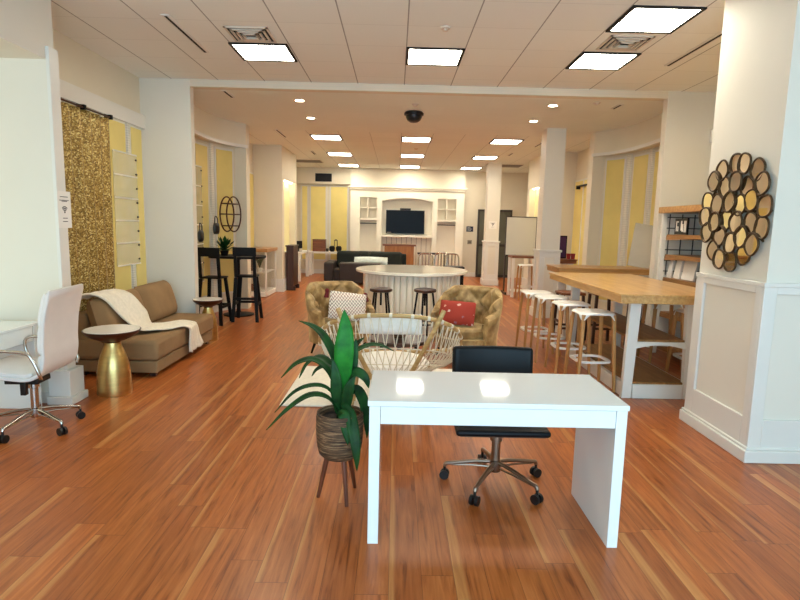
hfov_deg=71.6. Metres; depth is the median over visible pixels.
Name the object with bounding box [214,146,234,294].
window
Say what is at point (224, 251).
potted plant
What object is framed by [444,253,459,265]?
metal chair
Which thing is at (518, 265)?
bar stool
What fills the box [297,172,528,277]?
wall
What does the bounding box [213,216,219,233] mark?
hanging bag
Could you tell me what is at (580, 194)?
window
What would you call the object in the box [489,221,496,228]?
paper sign
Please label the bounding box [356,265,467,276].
countertop
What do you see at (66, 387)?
trim
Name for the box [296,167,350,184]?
wall
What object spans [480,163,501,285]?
pillar
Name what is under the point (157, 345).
seat cushion
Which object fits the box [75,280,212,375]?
sofa
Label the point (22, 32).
wall
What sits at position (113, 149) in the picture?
shelves
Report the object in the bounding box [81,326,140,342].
tabletop
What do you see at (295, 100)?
recessed light
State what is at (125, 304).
throw blanket
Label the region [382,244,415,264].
wooden podium
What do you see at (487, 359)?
swivel chair
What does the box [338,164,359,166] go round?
recessed light
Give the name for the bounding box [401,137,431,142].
recessed light
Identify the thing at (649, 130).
wall
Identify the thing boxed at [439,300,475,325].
throw pillow
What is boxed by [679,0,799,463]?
pillar
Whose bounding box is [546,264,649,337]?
bar table
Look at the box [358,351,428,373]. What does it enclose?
seat cushion
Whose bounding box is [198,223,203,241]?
hanging bag
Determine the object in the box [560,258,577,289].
bar table
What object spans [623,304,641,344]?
wooden stool
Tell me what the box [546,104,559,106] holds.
recessed light
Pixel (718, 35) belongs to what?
ceiling vent
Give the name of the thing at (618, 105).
ceiling vent
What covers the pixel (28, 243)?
wall
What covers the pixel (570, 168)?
wall
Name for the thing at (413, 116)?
dome camera
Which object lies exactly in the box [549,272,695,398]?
bar table
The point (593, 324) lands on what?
wooden stool
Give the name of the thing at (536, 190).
window
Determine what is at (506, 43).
ceiling
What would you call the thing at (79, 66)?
wall
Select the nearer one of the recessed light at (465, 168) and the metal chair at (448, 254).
the metal chair at (448, 254)
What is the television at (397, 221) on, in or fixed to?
attached to the wall at (374, 191)
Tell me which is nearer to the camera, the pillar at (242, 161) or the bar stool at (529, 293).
the bar stool at (529, 293)
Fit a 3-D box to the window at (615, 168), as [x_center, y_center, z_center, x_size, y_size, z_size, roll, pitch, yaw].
[3.825,-1.247,10.040,0.040,2.600,0.438,-3,9,-31]
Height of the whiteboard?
1.890 m
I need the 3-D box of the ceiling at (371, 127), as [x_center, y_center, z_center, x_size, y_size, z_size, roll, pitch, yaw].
[0.342,-3.682,13.612,11.200,0.190,12.440,1,8,-1]
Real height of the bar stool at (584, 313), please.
0.800 m
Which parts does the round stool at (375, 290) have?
leg, seat, leg, leg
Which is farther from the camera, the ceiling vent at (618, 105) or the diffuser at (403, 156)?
the diffuser at (403, 156)
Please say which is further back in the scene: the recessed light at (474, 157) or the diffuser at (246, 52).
the recessed light at (474, 157)
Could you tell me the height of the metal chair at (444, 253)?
0.907 m
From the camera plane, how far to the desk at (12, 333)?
4.64 m
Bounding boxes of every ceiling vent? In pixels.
[161,14,208,52]
[221,90,234,97]
[223,26,276,42]
[275,129,286,136]
[296,159,323,162]
[502,164,522,167]
[596,35,654,50]
[611,104,623,108]
[664,31,721,65]
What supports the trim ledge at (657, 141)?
attached to the wall at (649, 130)
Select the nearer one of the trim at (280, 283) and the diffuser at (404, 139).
the diffuser at (404, 139)
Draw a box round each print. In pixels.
[559,236,566,257]
[676,221,686,231]
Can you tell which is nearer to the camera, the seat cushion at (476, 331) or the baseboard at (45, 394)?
the baseboard at (45, 394)
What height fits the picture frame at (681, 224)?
0.200 m
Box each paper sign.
[57,191,71,227]
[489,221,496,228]
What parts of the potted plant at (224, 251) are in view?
pot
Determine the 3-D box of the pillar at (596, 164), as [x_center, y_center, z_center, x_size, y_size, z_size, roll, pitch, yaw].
[3.916,-1.371,10.378,0.860,3.360,0.240,1,8,-1]
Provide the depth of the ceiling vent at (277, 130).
10.89 m
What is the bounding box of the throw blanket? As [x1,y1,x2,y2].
[81,289,203,351]
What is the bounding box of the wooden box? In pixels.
[312,239,325,251]
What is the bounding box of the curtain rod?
[61,98,112,119]
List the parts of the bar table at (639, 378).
leg, leg, rail, leg, shelf rail, leg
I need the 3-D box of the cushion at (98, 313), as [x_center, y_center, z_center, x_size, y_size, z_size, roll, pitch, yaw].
[-3.066,0.156,6.061,0.329,0.460,0.949,1,8,-1]
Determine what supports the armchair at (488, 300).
on the floor
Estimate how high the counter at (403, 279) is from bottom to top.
0.925 m
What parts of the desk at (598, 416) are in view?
panel, drawer, panel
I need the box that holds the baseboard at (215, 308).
[200,303,236,312]
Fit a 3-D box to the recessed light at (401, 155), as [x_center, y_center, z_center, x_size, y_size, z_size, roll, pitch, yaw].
[0.312,-3.631,13.992,0.610,0.014,0.610,1,8,-1]
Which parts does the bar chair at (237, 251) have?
leg, post, leg, backrest, seat, post, leg, leg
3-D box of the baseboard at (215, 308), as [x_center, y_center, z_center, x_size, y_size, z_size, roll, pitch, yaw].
[-3.258,0.265,9.144,0.319,0.120,2.566,2,8,3]
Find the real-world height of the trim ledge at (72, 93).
0.170 m
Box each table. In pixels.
[81,324,140,397]
[192,297,222,341]
[208,254,265,316]
[309,251,336,274]
[368,334,426,349]
[417,252,437,265]
[444,266,464,284]
[507,255,533,296]
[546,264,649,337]
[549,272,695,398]
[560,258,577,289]
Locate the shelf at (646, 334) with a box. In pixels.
[591,312,684,342]
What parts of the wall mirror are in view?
mirror pane, mirror pane, mirror pane, mirror pane, mirror pane, mirror pane, mirror pane, mirror pane, mirror pane, mirror pane, mirror pane, mirror pane, mirror pane, mirror pane, mirror pane, mirror pane, mirror pane, mirror pane, mirror pane, mirror pane, mirror pane, mirror pane, mirror pane, mirror pane, mirror pane, mirror pane, mirror pane, mirror pane, mirror pane, mirror pane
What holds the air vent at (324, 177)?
in the wall at (305, 175)
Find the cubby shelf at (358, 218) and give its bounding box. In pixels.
[358,218,376,219]
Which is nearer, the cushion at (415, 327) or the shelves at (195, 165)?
the cushion at (415, 327)
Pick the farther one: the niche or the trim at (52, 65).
the niche
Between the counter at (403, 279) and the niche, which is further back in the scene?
the niche
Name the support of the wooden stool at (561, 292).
on the floor
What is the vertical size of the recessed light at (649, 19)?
0.014 m
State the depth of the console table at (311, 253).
17.36 m
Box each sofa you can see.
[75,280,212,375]
[324,251,405,283]
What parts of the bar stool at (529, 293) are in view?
leg, leg, seat, leg, leg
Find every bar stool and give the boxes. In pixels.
[514,264,532,299]
[515,290,553,353]
[529,294,568,363]
[544,300,590,374]
[563,308,615,392]
[636,304,684,370]
[665,308,684,372]
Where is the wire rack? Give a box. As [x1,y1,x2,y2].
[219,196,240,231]
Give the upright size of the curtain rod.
0.160 m
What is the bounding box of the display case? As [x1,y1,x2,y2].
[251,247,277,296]
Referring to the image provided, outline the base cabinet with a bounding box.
[285,244,298,289]
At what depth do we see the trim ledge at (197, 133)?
9.36 m
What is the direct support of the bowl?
on the console table at (311, 253)
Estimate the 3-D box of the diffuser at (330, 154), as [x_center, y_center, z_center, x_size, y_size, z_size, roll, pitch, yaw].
[-1.512,-3.673,13.973,0.550,0.008,0.550,1,8,-1]
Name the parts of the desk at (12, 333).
drawer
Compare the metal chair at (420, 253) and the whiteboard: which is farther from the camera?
the metal chair at (420, 253)
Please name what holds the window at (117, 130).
in the wall at (79, 66)
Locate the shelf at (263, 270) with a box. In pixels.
[251,269,273,272]
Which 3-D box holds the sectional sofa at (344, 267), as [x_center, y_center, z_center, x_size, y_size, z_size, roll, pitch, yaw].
[-0.941,-0.893,15.352,2.250,0.860,1.480,1,8,-1]
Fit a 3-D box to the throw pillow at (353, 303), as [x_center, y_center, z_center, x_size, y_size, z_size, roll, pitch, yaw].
[-0.630,0.062,6.668,0.550,0.397,0.204,-1,8,-16]
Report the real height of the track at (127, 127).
2.500 m
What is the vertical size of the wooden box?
0.380 m
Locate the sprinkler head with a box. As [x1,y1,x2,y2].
[440,26,450,31]
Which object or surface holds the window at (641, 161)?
in the wall at (601, 305)
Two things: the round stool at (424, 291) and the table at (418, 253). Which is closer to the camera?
the round stool at (424, 291)
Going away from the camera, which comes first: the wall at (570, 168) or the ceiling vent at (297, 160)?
the wall at (570, 168)
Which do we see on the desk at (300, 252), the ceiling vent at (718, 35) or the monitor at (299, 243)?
the monitor at (299, 243)
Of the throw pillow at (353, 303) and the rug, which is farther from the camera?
the throw pillow at (353, 303)
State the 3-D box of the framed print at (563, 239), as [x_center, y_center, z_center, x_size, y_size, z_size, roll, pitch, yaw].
[3.269,-1.086,11.358,0.280,0.460,0.035,1,8,-1]
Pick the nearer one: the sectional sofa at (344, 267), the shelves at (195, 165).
the shelves at (195, 165)
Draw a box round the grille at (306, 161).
[296,160,321,162]
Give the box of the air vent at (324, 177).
[315,173,331,181]
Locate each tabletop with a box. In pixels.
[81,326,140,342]
[192,299,222,307]
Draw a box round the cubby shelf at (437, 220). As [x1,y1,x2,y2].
[437,220,455,221]
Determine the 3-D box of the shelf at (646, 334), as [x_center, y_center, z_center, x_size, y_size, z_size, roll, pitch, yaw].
[2.507,0.277,6.226,0.490,0.020,1.770,1,8,-1]
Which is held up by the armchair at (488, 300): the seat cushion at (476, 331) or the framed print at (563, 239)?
the seat cushion at (476, 331)
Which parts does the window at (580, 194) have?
pane, pane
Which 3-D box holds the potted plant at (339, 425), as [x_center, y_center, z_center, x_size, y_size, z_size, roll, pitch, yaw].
[-0.393,0.618,3.236,0.697,1.138,0.310,2,8,4]
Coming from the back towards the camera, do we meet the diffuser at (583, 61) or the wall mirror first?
the diffuser at (583, 61)
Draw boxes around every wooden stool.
[554,290,585,343]
[585,292,610,343]
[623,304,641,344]
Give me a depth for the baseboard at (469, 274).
18.15 m
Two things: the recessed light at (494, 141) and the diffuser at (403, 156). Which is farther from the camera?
the diffuser at (403, 156)
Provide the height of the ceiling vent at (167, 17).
0.013 m
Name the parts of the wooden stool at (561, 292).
leg, seat, leg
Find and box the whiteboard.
[501,216,536,294]
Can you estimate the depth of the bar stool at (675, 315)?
6.00 m
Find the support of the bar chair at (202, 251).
on the floor
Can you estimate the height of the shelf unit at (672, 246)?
1.930 m
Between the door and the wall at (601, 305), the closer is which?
the wall at (601, 305)
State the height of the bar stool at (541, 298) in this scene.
0.800 m
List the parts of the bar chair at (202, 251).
post, leg, leg, backrest, seat, post, leg, leg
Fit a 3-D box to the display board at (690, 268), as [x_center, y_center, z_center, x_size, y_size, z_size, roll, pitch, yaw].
[3.588,-0.361,6.871,0.061,0.241,0.260,1,8,-5]
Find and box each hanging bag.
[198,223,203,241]
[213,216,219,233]
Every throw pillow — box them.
[324,288,368,320]
[354,257,387,264]
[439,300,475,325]
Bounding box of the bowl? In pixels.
[329,246,334,251]
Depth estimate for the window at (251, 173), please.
12.55 m
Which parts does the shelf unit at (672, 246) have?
post, shelf rail, shelf rail, shelf, shelf, shelf rail, shelf, shelf rail, shelf, shelf rail, shelf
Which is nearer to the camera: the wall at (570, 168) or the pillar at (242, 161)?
the pillar at (242, 161)
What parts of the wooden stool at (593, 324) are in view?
leg, leg, leg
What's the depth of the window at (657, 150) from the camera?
8.85 m
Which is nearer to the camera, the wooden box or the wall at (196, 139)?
the wall at (196, 139)
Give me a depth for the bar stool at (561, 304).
6.19 m
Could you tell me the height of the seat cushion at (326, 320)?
0.131 m
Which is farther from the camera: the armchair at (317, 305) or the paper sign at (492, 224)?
the paper sign at (492, 224)
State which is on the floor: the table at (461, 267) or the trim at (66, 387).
the table at (461, 267)
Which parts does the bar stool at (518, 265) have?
leg, leg, seat, leg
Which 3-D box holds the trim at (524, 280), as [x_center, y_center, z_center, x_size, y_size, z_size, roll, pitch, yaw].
[3.441,-0.334,14.057,0.290,0.300,1.960,1,8,-1]
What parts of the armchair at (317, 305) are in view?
seat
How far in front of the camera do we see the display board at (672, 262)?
7.19 m
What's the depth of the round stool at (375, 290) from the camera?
7.71 m
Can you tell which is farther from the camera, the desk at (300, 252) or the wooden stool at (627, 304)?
the desk at (300, 252)
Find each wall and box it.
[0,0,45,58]
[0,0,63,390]
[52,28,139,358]
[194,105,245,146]
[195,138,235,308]
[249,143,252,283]
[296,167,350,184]
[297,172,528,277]
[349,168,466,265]
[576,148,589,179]
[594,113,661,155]
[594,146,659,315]
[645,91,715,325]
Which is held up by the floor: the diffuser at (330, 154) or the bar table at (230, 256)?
the bar table at (230, 256)
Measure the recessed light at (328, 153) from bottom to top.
0.014 m
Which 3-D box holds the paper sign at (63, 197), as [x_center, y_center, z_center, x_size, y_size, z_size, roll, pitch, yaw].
[-2.866,-0.772,4.744,0.004,0.310,0.190,1,8,-1]
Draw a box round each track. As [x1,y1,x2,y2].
[125,123,135,288]
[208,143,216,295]
[619,154,632,265]
[640,149,654,275]
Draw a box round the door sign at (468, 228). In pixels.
[466,226,472,231]
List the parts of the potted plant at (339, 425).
leg, pot, leg, leg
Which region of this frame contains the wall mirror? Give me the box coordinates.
[699,152,773,271]
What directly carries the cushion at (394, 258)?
on the sectional sofa at (344, 267)
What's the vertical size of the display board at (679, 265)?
0.270 m
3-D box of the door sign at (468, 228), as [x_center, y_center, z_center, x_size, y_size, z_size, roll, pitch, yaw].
[2.258,-2.297,17.964,0.220,0.170,0.014,1,8,-1]
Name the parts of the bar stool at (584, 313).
leg, leg, seat, leg, leg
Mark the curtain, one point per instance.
(86, 138)
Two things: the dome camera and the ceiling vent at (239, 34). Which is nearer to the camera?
the ceiling vent at (239, 34)
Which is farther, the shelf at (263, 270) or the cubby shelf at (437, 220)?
the cubby shelf at (437, 220)
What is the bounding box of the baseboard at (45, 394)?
[41,391,48,402]
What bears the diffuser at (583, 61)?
attached to the recessed light at (615, 61)
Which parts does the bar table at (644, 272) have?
leg, leg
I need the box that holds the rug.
[280,366,451,406]
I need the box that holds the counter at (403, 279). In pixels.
[356,265,467,333]
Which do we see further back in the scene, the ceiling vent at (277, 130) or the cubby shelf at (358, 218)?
the cubby shelf at (358, 218)
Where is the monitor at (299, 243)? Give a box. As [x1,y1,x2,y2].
[297,241,301,250]
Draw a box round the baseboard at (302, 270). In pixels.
[301,269,323,272]
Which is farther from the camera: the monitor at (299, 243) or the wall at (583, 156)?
the monitor at (299, 243)
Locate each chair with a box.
[0,284,85,443]
[198,247,231,325]
[231,247,262,322]
[318,307,462,404]
[418,253,432,265]
[434,252,447,265]
[439,346,550,506]
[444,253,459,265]
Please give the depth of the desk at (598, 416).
2.83 m
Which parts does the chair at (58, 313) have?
seat, armrest, armrest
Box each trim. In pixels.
[45,46,75,369]
[47,365,87,404]
[271,278,285,291]
[521,277,530,289]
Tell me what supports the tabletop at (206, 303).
on the side table at (207, 303)
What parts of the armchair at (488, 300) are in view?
seat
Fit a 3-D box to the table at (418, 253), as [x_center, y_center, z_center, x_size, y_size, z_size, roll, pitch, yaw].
[0.850,-1.063,17.144,0.640,0.800,0.350,1,8,-1]
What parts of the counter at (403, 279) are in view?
corner post, corner post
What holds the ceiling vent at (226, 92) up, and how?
in the ceiling at (371, 127)
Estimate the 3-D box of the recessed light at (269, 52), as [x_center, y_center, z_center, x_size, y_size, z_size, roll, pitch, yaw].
[-1.473,-2.688,6.034,0.610,0.014,0.610,1,8,-1]
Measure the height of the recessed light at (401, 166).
0.014 m
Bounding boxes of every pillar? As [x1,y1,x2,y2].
[139,78,198,312]
[235,124,250,308]
[253,144,296,286]
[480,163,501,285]
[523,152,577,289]
[529,128,566,317]
[579,133,603,307]
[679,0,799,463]
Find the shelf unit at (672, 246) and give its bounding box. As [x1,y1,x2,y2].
[652,204,701,355]
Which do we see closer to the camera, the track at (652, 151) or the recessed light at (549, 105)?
the recessed light at (549, 105)
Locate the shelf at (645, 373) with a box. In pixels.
[573,344,682,384]
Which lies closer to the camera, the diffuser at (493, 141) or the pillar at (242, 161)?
the pillar at (242, 161)
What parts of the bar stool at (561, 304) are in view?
leg, leg, seat, leg, leg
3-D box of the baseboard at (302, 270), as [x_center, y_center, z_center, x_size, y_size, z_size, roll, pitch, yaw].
[-2.604,-0.940,18.109,1.960,0.140,0.020,1,8,-1]
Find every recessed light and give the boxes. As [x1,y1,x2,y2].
[228,42,297,61]
[293,99,305,101]
[309,134,342,139]
[326,152,352,155]
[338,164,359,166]
[400,154,424,157]
[400,165,419,167]
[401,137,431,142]
[406,47,464,65]
[460,167,482,169]
[471,156,498,159]
[489,139,523,144]
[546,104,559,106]
[565,51,641,70]
[605,5,706,33]
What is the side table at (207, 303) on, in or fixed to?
on the floor
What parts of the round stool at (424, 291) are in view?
leg, leg, seat, leg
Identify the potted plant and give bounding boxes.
[213,236,233,255]
[256,258,264,271]
[266,309,393,506]
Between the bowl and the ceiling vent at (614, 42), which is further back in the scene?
the bowl
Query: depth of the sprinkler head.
5.15 m
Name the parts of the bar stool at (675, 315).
leg, seat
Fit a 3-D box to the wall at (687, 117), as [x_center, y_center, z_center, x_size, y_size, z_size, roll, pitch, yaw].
[3.897,-1.045,7.622,0.780,3.450,0.130,1,8,-1]
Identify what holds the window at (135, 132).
in the wall at (79, 66)
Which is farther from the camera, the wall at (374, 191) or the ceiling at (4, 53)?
the wall at (374, 191)
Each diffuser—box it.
[233,45,293,60]
[329,153,350,155]
[401,155,423,157]
[403,138,429,141]
[491,140,520,143]
[570,54,635,68]
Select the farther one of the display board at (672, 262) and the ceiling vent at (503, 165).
the ceiling vent at (503, 165)
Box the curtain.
[61,102,114,311]
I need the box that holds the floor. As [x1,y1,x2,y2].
[0,273,799,599]
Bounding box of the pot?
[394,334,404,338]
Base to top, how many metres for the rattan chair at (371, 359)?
0.956 m
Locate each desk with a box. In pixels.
[0,321,41,408]
[298,250,309,280]
[367,370,629,547]
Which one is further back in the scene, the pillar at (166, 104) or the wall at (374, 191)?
the wall at (374, 191)
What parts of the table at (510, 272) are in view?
leg, leg, leg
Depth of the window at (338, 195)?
17.85 m
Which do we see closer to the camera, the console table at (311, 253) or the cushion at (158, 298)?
the cushion at (158, 298)
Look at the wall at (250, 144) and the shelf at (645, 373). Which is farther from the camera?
the wall at (250, 144)
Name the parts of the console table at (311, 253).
leg, leg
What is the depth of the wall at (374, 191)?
17.53 m
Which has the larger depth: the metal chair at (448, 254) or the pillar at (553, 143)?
the metal chair at (448, 254)
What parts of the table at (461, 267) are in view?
leg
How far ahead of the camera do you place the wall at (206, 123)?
9.41 m
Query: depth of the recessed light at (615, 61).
6.04 m
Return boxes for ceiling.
[0,46,26,58]
[51,0,724,92]
[193,89,662,172]
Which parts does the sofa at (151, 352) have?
frame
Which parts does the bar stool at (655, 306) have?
leg, leg, seat, leg, leg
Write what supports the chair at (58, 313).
on the floor
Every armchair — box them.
[305,281,374,352]
[430,285,502,361]
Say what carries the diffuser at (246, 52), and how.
attached to the recessed light at (269, 52)
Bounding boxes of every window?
[109,118,131,289]
[129,124,146,285]
[195,141,210,296]
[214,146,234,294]
[250,172,254,273]
[301,185,308,259]
[309,185,326,260]
[329,186,348,259]
[534,189,538,216]
[570,178,587,264]
[598,156,626,302]
[623,152,649,305]
[649,149,658,266]
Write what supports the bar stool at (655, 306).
on the floor
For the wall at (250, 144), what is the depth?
12.55 m
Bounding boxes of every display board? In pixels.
[666,260,674,277]
[673,261,683,278]
[681,261,698,281]
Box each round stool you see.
[370,287,391,334]
[413,288,435,336]
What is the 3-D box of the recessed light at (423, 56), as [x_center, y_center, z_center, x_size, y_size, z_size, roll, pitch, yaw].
[0.371,-2.648,6.053,0.610,0.014,0.610,1,8,-1]
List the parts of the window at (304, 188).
pane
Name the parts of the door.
pane, pane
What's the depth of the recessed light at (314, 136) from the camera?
11.28 m
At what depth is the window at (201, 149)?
9.36 m
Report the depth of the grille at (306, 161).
15.70 m
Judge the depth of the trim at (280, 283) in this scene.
13.03 m
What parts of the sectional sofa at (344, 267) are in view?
arm, frame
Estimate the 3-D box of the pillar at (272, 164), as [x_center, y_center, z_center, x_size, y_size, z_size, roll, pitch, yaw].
[-3.217,-1.995,13.784,0.960,3.360,1.900,1,8,-1]
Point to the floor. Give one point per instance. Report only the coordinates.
(177, 486)
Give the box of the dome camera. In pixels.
[404,110,423,122]
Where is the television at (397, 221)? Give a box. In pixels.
[386,210,424,233]
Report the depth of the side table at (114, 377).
5.07 m
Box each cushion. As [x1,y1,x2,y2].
[78,313,212,360]
[86,289,143,343]
[134,280,176,321]
[324,317,359,332]
[337,251,368,266]
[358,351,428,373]
[359,313,421,334]
[370,251,401,264]
[440,322,483,338]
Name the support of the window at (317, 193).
in the wall at (514, 186)
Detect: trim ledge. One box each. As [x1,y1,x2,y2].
[59,79,144,128]
[194,129,247,147]
[591,138,659,156]
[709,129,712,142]
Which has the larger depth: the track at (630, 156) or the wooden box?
the wooden box
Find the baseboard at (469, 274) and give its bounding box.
[464,272,474,276]
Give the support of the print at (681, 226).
attached to the picture frame at (681, 224)
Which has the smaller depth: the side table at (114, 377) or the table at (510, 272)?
the side table at (114, 377)
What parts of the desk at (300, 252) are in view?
leg, leg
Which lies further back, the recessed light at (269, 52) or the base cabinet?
the base cabinet
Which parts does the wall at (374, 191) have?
cornice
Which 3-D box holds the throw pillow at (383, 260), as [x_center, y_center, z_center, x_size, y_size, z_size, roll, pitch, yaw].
[-0.813,-1.100,15.487,0.937,0.215,0.195,1,8,-1]
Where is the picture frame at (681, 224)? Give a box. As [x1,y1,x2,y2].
[674,218,689,234]
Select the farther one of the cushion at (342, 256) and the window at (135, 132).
the cushion at (342, 256)
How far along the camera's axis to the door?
17.96 m
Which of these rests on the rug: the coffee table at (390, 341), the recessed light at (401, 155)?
the coffee table at (390, 341)
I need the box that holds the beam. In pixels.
[190,79,667,100]
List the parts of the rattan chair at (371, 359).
leg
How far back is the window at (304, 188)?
17.85 m
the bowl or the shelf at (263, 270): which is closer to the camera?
the shelf at (263, 270)
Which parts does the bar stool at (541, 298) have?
leg, leg, seat, leg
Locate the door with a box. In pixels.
[475,209,512,277]
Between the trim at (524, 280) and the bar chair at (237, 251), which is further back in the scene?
the trim at (524, 280)
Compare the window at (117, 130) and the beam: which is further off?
the beam

